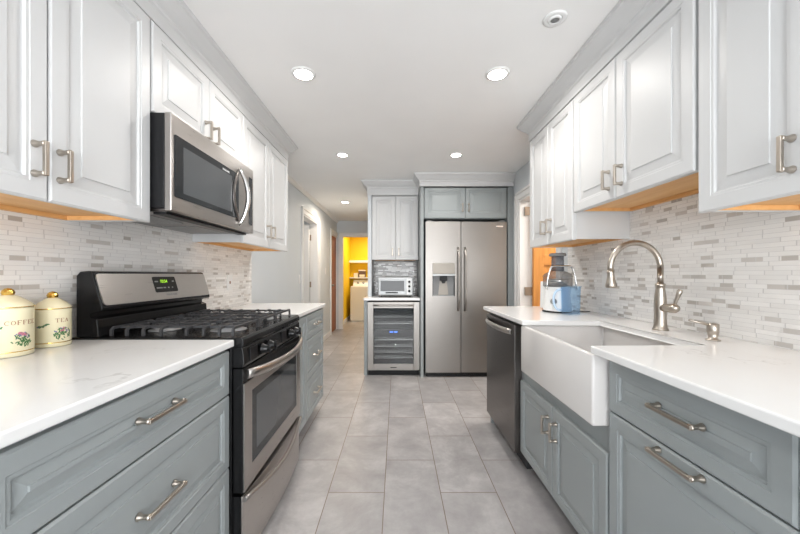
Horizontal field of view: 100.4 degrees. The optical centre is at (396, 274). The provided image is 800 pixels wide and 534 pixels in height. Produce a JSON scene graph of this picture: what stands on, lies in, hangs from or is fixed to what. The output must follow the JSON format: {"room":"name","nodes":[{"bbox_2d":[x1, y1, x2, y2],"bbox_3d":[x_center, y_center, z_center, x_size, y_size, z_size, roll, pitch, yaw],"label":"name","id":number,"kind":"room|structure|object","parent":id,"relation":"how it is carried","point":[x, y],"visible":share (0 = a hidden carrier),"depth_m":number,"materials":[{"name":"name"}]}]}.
{"room":"kitchen","nodes":[
{"label":"kitchen","id":0,"kind":"room"},
{"bbox_2d":[252,182,336,335],"bbox_3d":[-1.335,0.013,2.235,0.120,2.295,9.670,0,0,0],"label":"wall","id":1,"kind":"structure","parent":0,"point":[275,274],"depth_m":4.06,"materials":[{"name":"white paint"}]},
{"bbox_2d":[0,0,149,222],"bbox_3d":[-1.090,-0.595,0.905,0.352,0.790,0.765,0,0,0],"label":"upper cabinet","id":2,"kind":"object","parent":1,"relation":"attached to","point":[75,74],"visible":1,"depth_m":1.00,"materials":[{"name":"white paint"}]},
{"bbox_2d":[0,210,251,336],"bbox_3d":[-1.270,-0.020,1.692,0.007,0.540,2.415,0,0,0],"label":"tile backsplash","id":3,"kind":"structure","parent":1,"relation":"attached to","point":[39,256],"depth_m":1.40,"materials":[{"name":"tile"}]},
{"bbox_2d":[25,297,42,304],"bbox_3d":[-1.263,0.115,1.130,0.007,0.074,0.116,0,0,0],"label":"backsplash tile","id":4,"kind":"object","parent":3,"relation":"attached to","point":[35,300],"visible":0.18,"depth_m":1.16,"materials":[{"name":"white tile"}]},
{"bbox_2d":[227,275,231,289],"bbox_3d":[-1.263,0.060,2.515,0.008,0.116,0.072,0,0,0],"label":"wall outlet","id":5,"kind":"object","parent":3,"relation":"attached to","point":[229,277],"visible":1,"depth_m":2.51,"materials":[{"name":"white plastic"}]},
{"bbox_2d":[150,20,242,162],"bbox_3d":[-1.090,-0.812,1.675,0.352,0.355,0.767,0,0,0],"label":"upper cabinet","id":6,"kind":"object","parent":1,"relation":"attached to","point":[178,87],"visible":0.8,"depth_m":1.53,"materials":[{"name":"white paint"}]},
{"bbox_2d":[134,112,252,234],"bbox_3d":[-1.039,-0.434,1.661,0.452,0.393,0.739,0,0,0],"label":"microwave","id":7,"kind":"object","parent":6,"relation":"attached to","point":[197,187],"visible":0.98,"depth_m":1.47,"materials":[{"name":"silver metal"}]},
{"bbox_2d":[192,115,287,251],"bbox_3d":[-1.090,-0.594,2.483,0.352,0.793,0.844,0,0,0],"label":"upper cabinet","id":8,"kind":"object","parent":1,"relation":"attached to","point":[269,168],"visible":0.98,"depth_m":2.41,"materials":[{"name":"white paint"}]},
{"bbox_2d":[133,0,297,160],"bbox_3d":[-1.079,-1.063,1.738,0.388,0.141,2.475,0,0,0],"label":"crown molding","id":9,"kind":"structure","parent":8,"relation":"attached to","point":[174,18],"depth_m":1.67,"materials":[{"name":"white paint"}]},
{"bbox_2d":[304,225,310,302],"bbox_3d":[-1.788,0.177,5.318,0.825,1.945,0.046,0,0,0],"label":"door","id":10,"kind":"structure","parent":1,"relation":"in","point":[306,227],"depth_m":5.29,"materials":[{"name":"white paint"}]},
{"bbox_2d":[301,206,319,302],"bbox_3d":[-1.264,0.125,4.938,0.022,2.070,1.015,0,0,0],"label":"trim","id":11,"kind":"structure","parent":1,"relation":"attached to","point":[304,211],"depth_m":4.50,"materials":[{"name":"white paint"}]},
{"bbox_2d":[288,175,338,222],"bbox_3d":[-1.254,-1.113,5.030,0.042,0.045,4.080,0,0,0],"label":"trim","id":12,"kind":"structure","parent":1,"relation":"attached to","point":[291,180],"depth_m":4.75,"materials":[{"name":"white paint"}]},
{"bbox_2d":[323,331,330,341],"bbox_3d":[-1.269,1.115,4.652,0.012,0.090,3.404,0,0,0],"label":"baseboard","id":13,"kind":"structure","parent":1,"relation":"attached to","point":[328,334],"depth_m":5.97,"materials":[{"name":"white paint"}]},
{"bbox_2d":[332,236,335,331],"bbox_3d":[-1.280,0.186,6.754,0.095,1.923,0.588,0,0,0],"label":"door","id":14,"kind":"structure","parent":1,"relation":"in","point":[333,237],"depth_m":6.78,"materials":[{"name":"brown wood"}]},
{"bbox_2d":[330,228,337,334],"bbox_3d":[-1.264,0.140,6.713,0.022,2.040,0.715,0,0,0],"label":"trim","id":15,"kind":"structure","parent":1,"relation":"attached to","point":[332,231],"depth_m":6.37,"materials":[{"name":"white paint"}]},
{"bbox_2d":[332,234,336,328],"bbox_3d":[-1.335,0.182,6.754,0.120,1.955,0.628,0,0,0],"label":"trim","id":16,"kind":"structure","parent":1,"relation":"attached to","point":[332,234],"depth_m":7.05,"materials":[{"name":"white paint"}]},
{"bbox_2d":[304,221,309,302],"bbox_3d":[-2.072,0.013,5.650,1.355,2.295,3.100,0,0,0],"label":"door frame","id":17,"kind":"structure","parent":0,"point":[305,223],"depth_m":5.80,"materials":[{"name":"white wood"}]},
{"bbox_2d":[337,221,367,328],"bbox_3d":[-0.792,0.013,7.120,0.965,2.295,0.100,0,0,0],"label":"wall","id":18,"kind":"structure","parent":0,"point":[342,226],"depth_m":7.07,"materials":[{"name":"white paint"}]},
{"bbox_2d":[339,233,367,328],"bbox_3d":[-0.786,0.137,7.059,0.903,2.047,0.022,0,0,0],"label":"trim","id":19,"kind":"structure","parent":18,"relation":"attached to","point":[341,235],"depth_m":7.06,"materials":[{"name":"white paint"}]},
{"bbox_2d":[343,237,367,319],"bbox_3d":[-0.398,0.013,8.110,1.795,2.295,1.880,0,0,0],"label":"wall","id":20,"kind":"structure","parent":0,"point":[354,248],"depth_m":8.95,"materials":[{"name":"yellow paint"}]},
{"bbox_2d":[349,260,367,262],"bbox_3d":[-0.427,-0.340,8.825,1.635,0.060,0.249,0,0,0],"label":"shelf","id":21,"kind":"object","parent":20,"relation":"attached to","point":[350,261],"visible":0.44,"depth_m":8.70,"materials":[{"name":"white paint"}]},
{"bbox_3d":[-0.428,0.087,8.824,1.635,0.025,0.249,0,0,0],"label":"shelf","id":22,"kind":"object","parent":20,"relation":"attached to","visible":0},
{"bbox_2d":[358,270,365,276],"bbox_3d":[-0.920,-0.023,8.830,0.190,0.194,0.150,0,0,0],"label":"storage box","id":23,"kind":"object","parent":22,"relation":"on","point":[362,273],"visible":0.9,"depth_m":8.76,"materials":[{"name":"brown"}]},
{"bbox_2d":[368,195,373,296],"bbox_3d":[-0.333,0.013,5.560,0.045,2.295,3.020,0,0,0],"label":"wall","id":24,"kind":"structure","parent":0,"point":[370,261],"depth_m":4.05,"materials":[{"name":"white paint"}]},
{"bbox_2d":[374,189,419,195],"bbox_3d":[0.505,0.013,4.470,1.630,2.295,0.100,0,0,0],"label":"wall","id":25,"kind":"structure","parent":0,"point":[419,189],"depth_m":4.42,"materials":[{"name":"grey paint"}]},
{"bbox_2d":[372,196,417,260],"bbox_3d":[-0.023,-0.568,4.218,0.570,0.780,0.387,0,0,0],"label":"upper cabinet","id":26,"kind":"object","parent":25,"relation":"attached to","point":[394,218],"visible":1,"depth_m":4.06,"materials":[{"name":"white paint"}]},
{"bbox_2d":[374,261,416,294],"bbox_3d":[-0.023,0.034,4.415,0.570,0.467,0.007,0,0,0],"label":"tile backsplash","id":27,"kind":"structure","parent":25,"relation":"attached to","point":[381,268],"depth_m":4.41,"materials":[{"name":"grey tile"}]},
{"bbox_2d":[424,188,506,224],"bbox_3d":[0.777,-0.814,4.072,0.950,0.357,0.656,0,0,0],"label":"upper cabinet","id":28,"kind":"object","parent":25,"relation":"attached to","point":[440,204],"visible":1,"depth_m":3.78,"materials":[{"name":"grey paint"}]},
{"bbox_2d":[361,172,515,195],"bbox_3d":[0.446,-1.048,3.993,1.745,0.173,0.615,0,0,0],"label":"crown molding","id":29,"kind":"structure","parent":28,"relation":"attached to","point":[420,178],"depth_m":3.75,"materials":[{"name":"white paint"}]},
{"bbox_2d":[183,0,618,220],"bbox_3d":[0.163,-1.165,3.200,6.075,0.060,12.000,0,0,0],"label":"ceiling","id":30,"kind":"structure","parent":0,"point":[399,87],"depth_m":1.87,"materials":[{"name":"paint"}]},
{"bbox_2d":[291,66,315,80],"bbox_3d":[-0.528,-1.131,1.880,0.137,0.008,0.137,0,0,0],"label":"recessed light","id":31,"kind":"object","parent":30,"relation":"in","point":[294,69],"visible":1,"depth_m":1.86,"materials":[{"name":"white paint"}]},
{"bbox_2d":[336,152,348,156],"bbox_3d":[-0.516,-1.131,3.150,0.122,0.008,0.122,0,0,0],"label":"recessed light","id":32,"kind":"object","parent":30,"relation":"in","point":[347,154],"visible":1,"depth_m":3.13,"materials":[{"name":"white paint"}]},
{"bbox_2d":[450,152,462,156],"bbox_3d":[0.558,-1.131,3.150,0.122,0.008,0.122,0,0,0],"label":"recessed light","id":33,"kind":"object","parent":30,"relation":"in","point":[461,154],"visible":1,"depth_m":3.13,"materials":[{"name":"white paint"}]},
{"bbox_2d":[485,66,509,80],"bbox_3d":[0.567,-1.131,1.880,0.137,0.008,0.137,0,0,0],"label":"recessed light","id":34,"kind":"object","parent":30,"relation":"in","point":[506,69],"visible":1,"depth_m":1.86,"materials":[{"name":"white paint"}]},
{"bbox_2d":[543,10,567,27],"bbox_3d":[0.700,-1.129,1.476,0.100,0.012,0.100,0,0,0],"label":"ceiling sensor","id":35,"kind":"object","parent":30,"relation":"attached to","point":[549,20],"visible":1,"depth_m":1.47,"materials":[{"name":"white plastic"}]},
{"bbox_2d":[261,319,577,533],"bbox_3d":[0.163,1.190,3.200,6.075,0.060,12.000,0,0,0],"label":"floor","id":36,"kind":"structure","parent":0,"point":[379,454],"depth_m":2.04,"materials":[{"name":"grey tile"}]},
{"bbox_2d":[0,350,228,533],"bbox_3d":[-0.935,0.719,0.884,0.662,0.882,0.789,0,0,0],"label":"base cabinet","id":37,"kind":"object","parent":36,"relation":"on","point":[152,458],"visible":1,"depth_m":0.82,"materials":[{"name":"grey paint"}]},
{"bbox_2d":[0,340,233,448],"bbox_3d":[-0.950,0.264,0.883,0.649,0.027,0.796,0,0,0],"label":"countertop","id":38,"kind":"structure","parent":37,"relation":"on","point":[42,389],"depth_m":0.83,"materials":[{"name":"white stone"}]},
{"bbox_2d":[0,288,35,358],"bbox_3d":[-1.203,0.145,1.030,0.116,0.208,0.116,0,0,0],"label":"canister","id":39,"kind":"object","parent":38,"relation":"on","point":[17,313],"visible":1,"depth_m":1.01,"materials":[{"name":"beige ceramic"}]},
{"bbox_2d":[35,291,72,347],"bbox_3d":[-1.212,0.154,1.172,0.102,0.190,0.102,0,0,0],"label":"canister","id":40,"kind":"object","parent":38,"relation":"on","point":[53,314],"visible":0.98,"depth_m":1.14,"materials":[{"name":"beige ceramic"}]},
{"bbox_2d":[72,271,302,533],"bbox_3d":[-0.891,0.573,1.657,0.741,1.174,0.744,0,0,0],"label":"gas range","id":41,"kind":"object","parent":36,"relation":"on","point":[264,357],"visible":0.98,"depth_m":1.45,"materials":[{"name":"silver metal"}]},
{"bbox_2d":[72,315,298,347],"bbox_3d":[-0.928,0.264,1.657,0.668,0.039,0.740,0,0,0],"label":"cooktop","id":42,"kind":"object","parent":41,"relation":"in","point":[251,335],"depth_m":1.38,"materials":[{"name":"black metal"}]},
{"bbox_2d":[298,316,305,432],"bbox_3d":[-0.935,0.719,2.193,0.662,0.882,0.314,0,0,0],"label":"base cabinet","id":43,"kind":"object","parent":36,"relation":"on","point":[302,320],"visible":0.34,"depth_m":2.28,"materials":[{"name":"grey paint"}]},
{"bbox_2d":[211,303,325,316],"bbox_3d":[-0.950,0.264,2.477,0.649,0.027,0.886,0,0,0],"label":"countertop","id":44,"kind":"structure","parent":43,"relation":"on","point":[301,309],"depth_m":2.52,"materials":[{"name":"white stone"}]},
{"bbox_2d":[304,308,322,421],"bbox_3d":[-0.935,0.719,2.626,0.662,0.882,0.548,0,0,0],"label":"base cabinet","id":45,"kind":"object","parent":36,"relation":"on","point":[314,320],"visible":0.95,"depth_m":2.57,"materials":[{"name":"grey paint"}]},
{"bbox_2d":[350,280,367,320],"bbox_3d":[-0.805,0.650,8.540,0.690,1.020,0.680,0,0,0],"label":"washing machine","id":46,"kind":"object","parent":36,"relation":"on","point":[358,291],"visible":0.59,"depth_m":8.20,"materials":[{"name":"white metal"}]},
{"bbox_2d":[364,301,367,374],"bbox_3d":[-0.361,0.730,3.938,0.038,0.861,0.213,0,0,0],"label":"surround","id":47,"kind":"object","parent":36,"relation":"on","point":[365,302],"visible":0.59,"depth_m":3.83,"materials":[{"name":"grey paint"}]},
{"bbox_2d":[367,301,419,374],"bbox_3d":[-0.040,0.737,4.076,0.596,0.846,0.618,0,0,0],"label":"wine cooler","id":48,"kind":"object","parent":36,"relation":"on","point":[393,327],"visible":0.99,"depth_m":3.88,"materials":[{"name":"silver metal"}]},
{"bbox_2d":[363,295,419,300],"bbox_3d":[-0.060,0.283,4.106,0.646,0.030,0.611,0,0,0],"label":"countertop","id":49,"kind":"structure","parent":48,"relation":"on","point":[374,297],"depth_m":3.80,"materials":[{"name":"white stone"}]},
{"bbox_2d":[378,277,412,296],"bbox_3d":[-0.018,0.148,4.087,0.428,0.240,0.306,0,0,0],"label":"toaster oven","id":50,"kind":"object","parent":49,"relation":"on","point":[387,286],"visible":1,"depth_m":3.96,"materials":[{"name":"silver metal"}]},
{"bbox_2d":[368,370,418,374],"bbox_3d":[-0.040,1.129,4.066,0.588,0.062,0.438,0,0,0],"label":"grille","id":51,"kind":"object","parent":48,"relation":"attached to","point":[370,372],"depth_m":3.85,"materials":[{"name":"black plastic"}]},
{"bbox_2d":[374,349,413,357],"bbox_3d":[-0.040,0.959,4.107,0.532,0.030,0.455,0,0,0],"label":"shelf","id":52,"kind":"object","parent":48,"relation":"attached to","point":[402,355],"depth_m":4.03,"materials":[{"name":"silver metal"}]},
{"bbox_2d":[374,344,413,351],"bbox_3d":[-0.040,0.894,4.107,0.532,0.030,0.455,0,0,0],"label":"shelf","id":53,"kind":"object","parent":48,"relation":"attached to","point":[374,344],"depth_m":3.89,"materials":[{"name":"silver metal"}]},
{"bbox_2d":[374,338,413,345],"bbox_3d":[-0.040,0.824,4.107,0.532,0.030,0.455,0,0,0],"label":"shelf","id":54,"kind":"object","parent":48,"relation":"attached to","point":[374,338],"depth_m":4.14,"materials":[{"name":"silver metal"}]},
{"bbox_2d":[374,334,413,339],"bbox_3d":[-0.040,0.749,4.107,0.532,0.030,0.455,0,0,0],"label":"shelf","id":55,"kind":"object","parent":48,"relation":"attached to","point":[402,337],"depth_m":3.89,"materials":[{"name":"silver metal"}]},
{"bbox_2d":[374,318,413,323],"bbox_3d":[-0.040,0.559,4.107,0.532,0.030,0.455,0,0,0],"label":"shelf","id":56,"kind":"object","parent":48,"relation":"attached to","point":[402,320],"depth_m":4.36,"materials":[{"name":"silver metal"}]},
{"bbox_2d":[374,312,413,316],"bbox_3d":[-0.040,0.484,4.107,0.532,0.030,0.455,0,0,0],"label":"shelf","id":57,"kind":"object","parent":48,"relation":"attached to","point":[397,314],"depth_m":4.36,"materials":[{"name":"silver metal"}]},
{"bbox_2d":[417,187,423,376],"bbox_3d":[0.283,0.084,4.089,0.034,2.152,0.658,0,0,0],"label":"divider","id":58,"kind":"object","parent":36,"relation":"on","point":[420,262],"visible":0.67,"depth_m":3.76,"materials":[{"name":"grey paint"}]},
{"bbox_2d":[424,220,506,375],"bbox_3d":[0.780,0.274,4.043,0.917,1.772,0.713,0,0,0],"label":"refrigerator","id":59,"kind":"object","parent":36,"relation":"on","point":[465,263],"visible":0.96,"depth_m":3.75,"materials":[{"name":"grey metal"}]},
{"bbox_2d":[504,187,512,305],"bbox_3d":[1.286,0.084,4.094,0.064,2.152,0.648,0,0,0],"label":"filler panel","id":60,"kind":"object","parent":36,"relation":"on","point":[509,220],"visible":0.24,"depth_m":3.77,"materials":[{"name":"grey paint"}]},
{"bbox_2d":[486,313,532,468],"bbox_3d":[0.979,0.721,2.291,0.653,0.878,0.614,0,0,0],"label":"dishwasher","id":61,"kind":"object","parent":36,"relation":"on","point":[504,373],"visible":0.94,"depth_m":2.13,"materials":[{"name":"grey metal"}]},
{"bbox_2d":[520,372,608,533],"bbox_3d":[1.002,0.719,1.566,0.617,0.882,0.824,0,0,0],"label":"base cabinet","id":62,"kind":"object","parent":36,"relation":"on","point":[568,454],"visible":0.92,"depth_m":1.43,"materials":[{"name":"grey paint"}]},
{"bbox_2d":[483,306,799,436],"bbox_3d":[1.000,0.264,1.363,0.639,0.027,2.525,0,0,0],"label":"countertop","id":63,"kind":"structure","parent":62,"relation":"on","point":[757,381],"depth_m":0.95,"materials":[{"name":"white stone"}]},
{"bbox_2d":[552,288,561,310],"bbox_3d":[1.068,0.159,2.085,0.160,0.180,0.120,0,0,0],"label":"handle","id":64,"kind":"object","parent":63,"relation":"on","point":[559,289],"visible":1,"depth_m":2.11,"materials":[{"name":"white plastic"}]},
{"bbox_2d":[540,253,589,312],"bbox_3d":[1.082,0.053,2.275,0.282,0.393,0.318,0,0,-31],"label":"juicer","id":65,"kind":"object","parent":63,"relation":"on","point":[563,301],"visible":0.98,"depth_m":2.18,"materials":[{"name":"white plastic"}]},
{"bbox_2d":[521,325,673,425],"bbox_3d":[0.917,0.407,1.506,0.465,0.255,0.677,0,0,0],"label":"farmhouse sink","id":66,"kind":"object","parent":63,"relation":"in","point":[560,359],"visible":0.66,"depth_m":1.44,"materials":[{"name":"white ceramic"}]},
{"bbox_2d":[605,240,682,330],"bbox_3d":[1.083,0.048,1.469,0.276,0.405,0.134,0,0,0],"label":"faucet","id":67,"kind":"object","parent":63,"relation":"on","point":[661,307],"visible":1,"depth_m":1.49,"materials":[{"name":"silver metal"}]},
{"bbox_2d":[688,319,720,340],"bbox_3d":[1.168,0.210,1.265,0.108,0.080,0.044,0,0,0],"label":"soap pump","id":68,"kind":"object","parent":63,"relation":"on","point":[712,329],"visible":1,"depth_m":1.26,"materials":[{"name":"silver metal"}]},
{"bbox_2d":[609,361,799,533],"bbox_3d":[1.002,0.719,0.876,0.617,0.882,0.552,0,0,0],"label":"base cabinet","id":69,"kind":"object","parent":36,"relation":"on","point":[681,461],"visible":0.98,"depth_m":0.83,"materials":[{"name":"grey paint"}]},
{"bbox_2d":[531,248,531,305],"bbox_3d":[2.270,0.013,3.350,1.660,2.295,2.700,0,0,0],"label":"wall","id":70,"kind":"structure","parent":0,"point":[531,248],"depth_m":4.55,"materials":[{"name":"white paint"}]},
{"bbox_2d":[498,161,567,305],"bbox_3d":[1.380,0.013,0.960,0.120,2.295,7.120,0,0,0],"label":"wall","id":71,"kind":"structure","parent":0,"point":[522,178],"depth_m":3.50,"materials":[{"name":"white paint"}]},
{"bbox_2d":[519,194,530,305],"bbox_3d":[1.380,0.177,3.172,0.120,1.965,0.855,0,0,0],"label":"trim","id":72,"kind":"structure","parent":71,"relation":"attached to","point":[524,220],"depth_m":3.58,"materials":[{"name":"white paint"}]},
{"bbox_2d":[514,184,561,305],"bbox_3d":[1.309,0.135,3.172,0.022,2.050,1.025,0,0,0],"label":"trim","id":73,"kind":"structure","parent":71,"relation":"attached to","point":[525,191],"depth_m":3.61,"materials":[{"name":"white paint"}]},
{"bbox_2d":[524,207,555,305],"bbox_3d":[1.785,0.184,3.558,0.830,1.928,0.050,0,0,0],"label":"door","id":74,"kind":"structure","parent":71,"relation":"in","point":[541,261],"depth_m":3.53,"materials":[{"name":"orange wood"}]},
{"bbox_2d":[530,99,629,247],"bbox_3d":[1.133,-0.594,2.183,0.357,0.793,0.613,0,0,0],"label":"upper cabinet","id":75,"kind":"object","parent":71,"relation":"attached to","point":[554,223],"visible":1,"depth_m":2.06,"materials":[{"name":"white paint"}]},
{"bbox_2d":[517,0,671,141],"bbox_3d":[1.119,-1.063,1.510,0.398,0.141,2.100,0,0,0],"label":"crown molding","id":76,"kind":"structure","parent":75,"relation":"attached to","point":[627,19],"depth_m":1.62,"materials":[{"name":"white paint"}]},
{"bbox_2d":[574,0,698,212],"bbox_3d":[1.133,-0.668,1.490,0.357,0.644,0.767,0,0,0],"label":"upper cabinet","id":77,"kind":"object","parent":71,"relation":"attached to","point":[636,123],"visible":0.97,"depth_m":1.36,"materials":[{"name":"white paint"}]},
{"bbox_2d":[568,193,799,350],"bbox_3d":[1.315,-0.060,1.330,0.007,0.620,2.460,0,0,0],"label":"tile backsplash","id":78,"kind":"structure","parent":71,"relation":"attached to","point":[739,272],"depth_m":1.41,"materials":[{"name":"tile"}]},
{"bbox_2d":[602,270,609,288],"bbox_3d":[1.308,0.032,2.085,0.007,0.116,0.072,0,0,0],"label":"wall outlet","id":79,"kind":"object","parent":78,"relation":"attached to","point":[604,272],"visible":0.68,"depth_m":2.10,"materials":[{"name":"white plastic"}]},
{"bbox_2d":[699,0,799,212],"bbox_3d":[1.133,-0.596,0.790,0.357,0.788,0.621,0,0,0],"label":"upper cabinet","id":80,"kind":"object","parent":71,"relation":"attached to","point":[749,50],"visible":1,"depth_m":0.95,"materials":[{"name":"white paint"}]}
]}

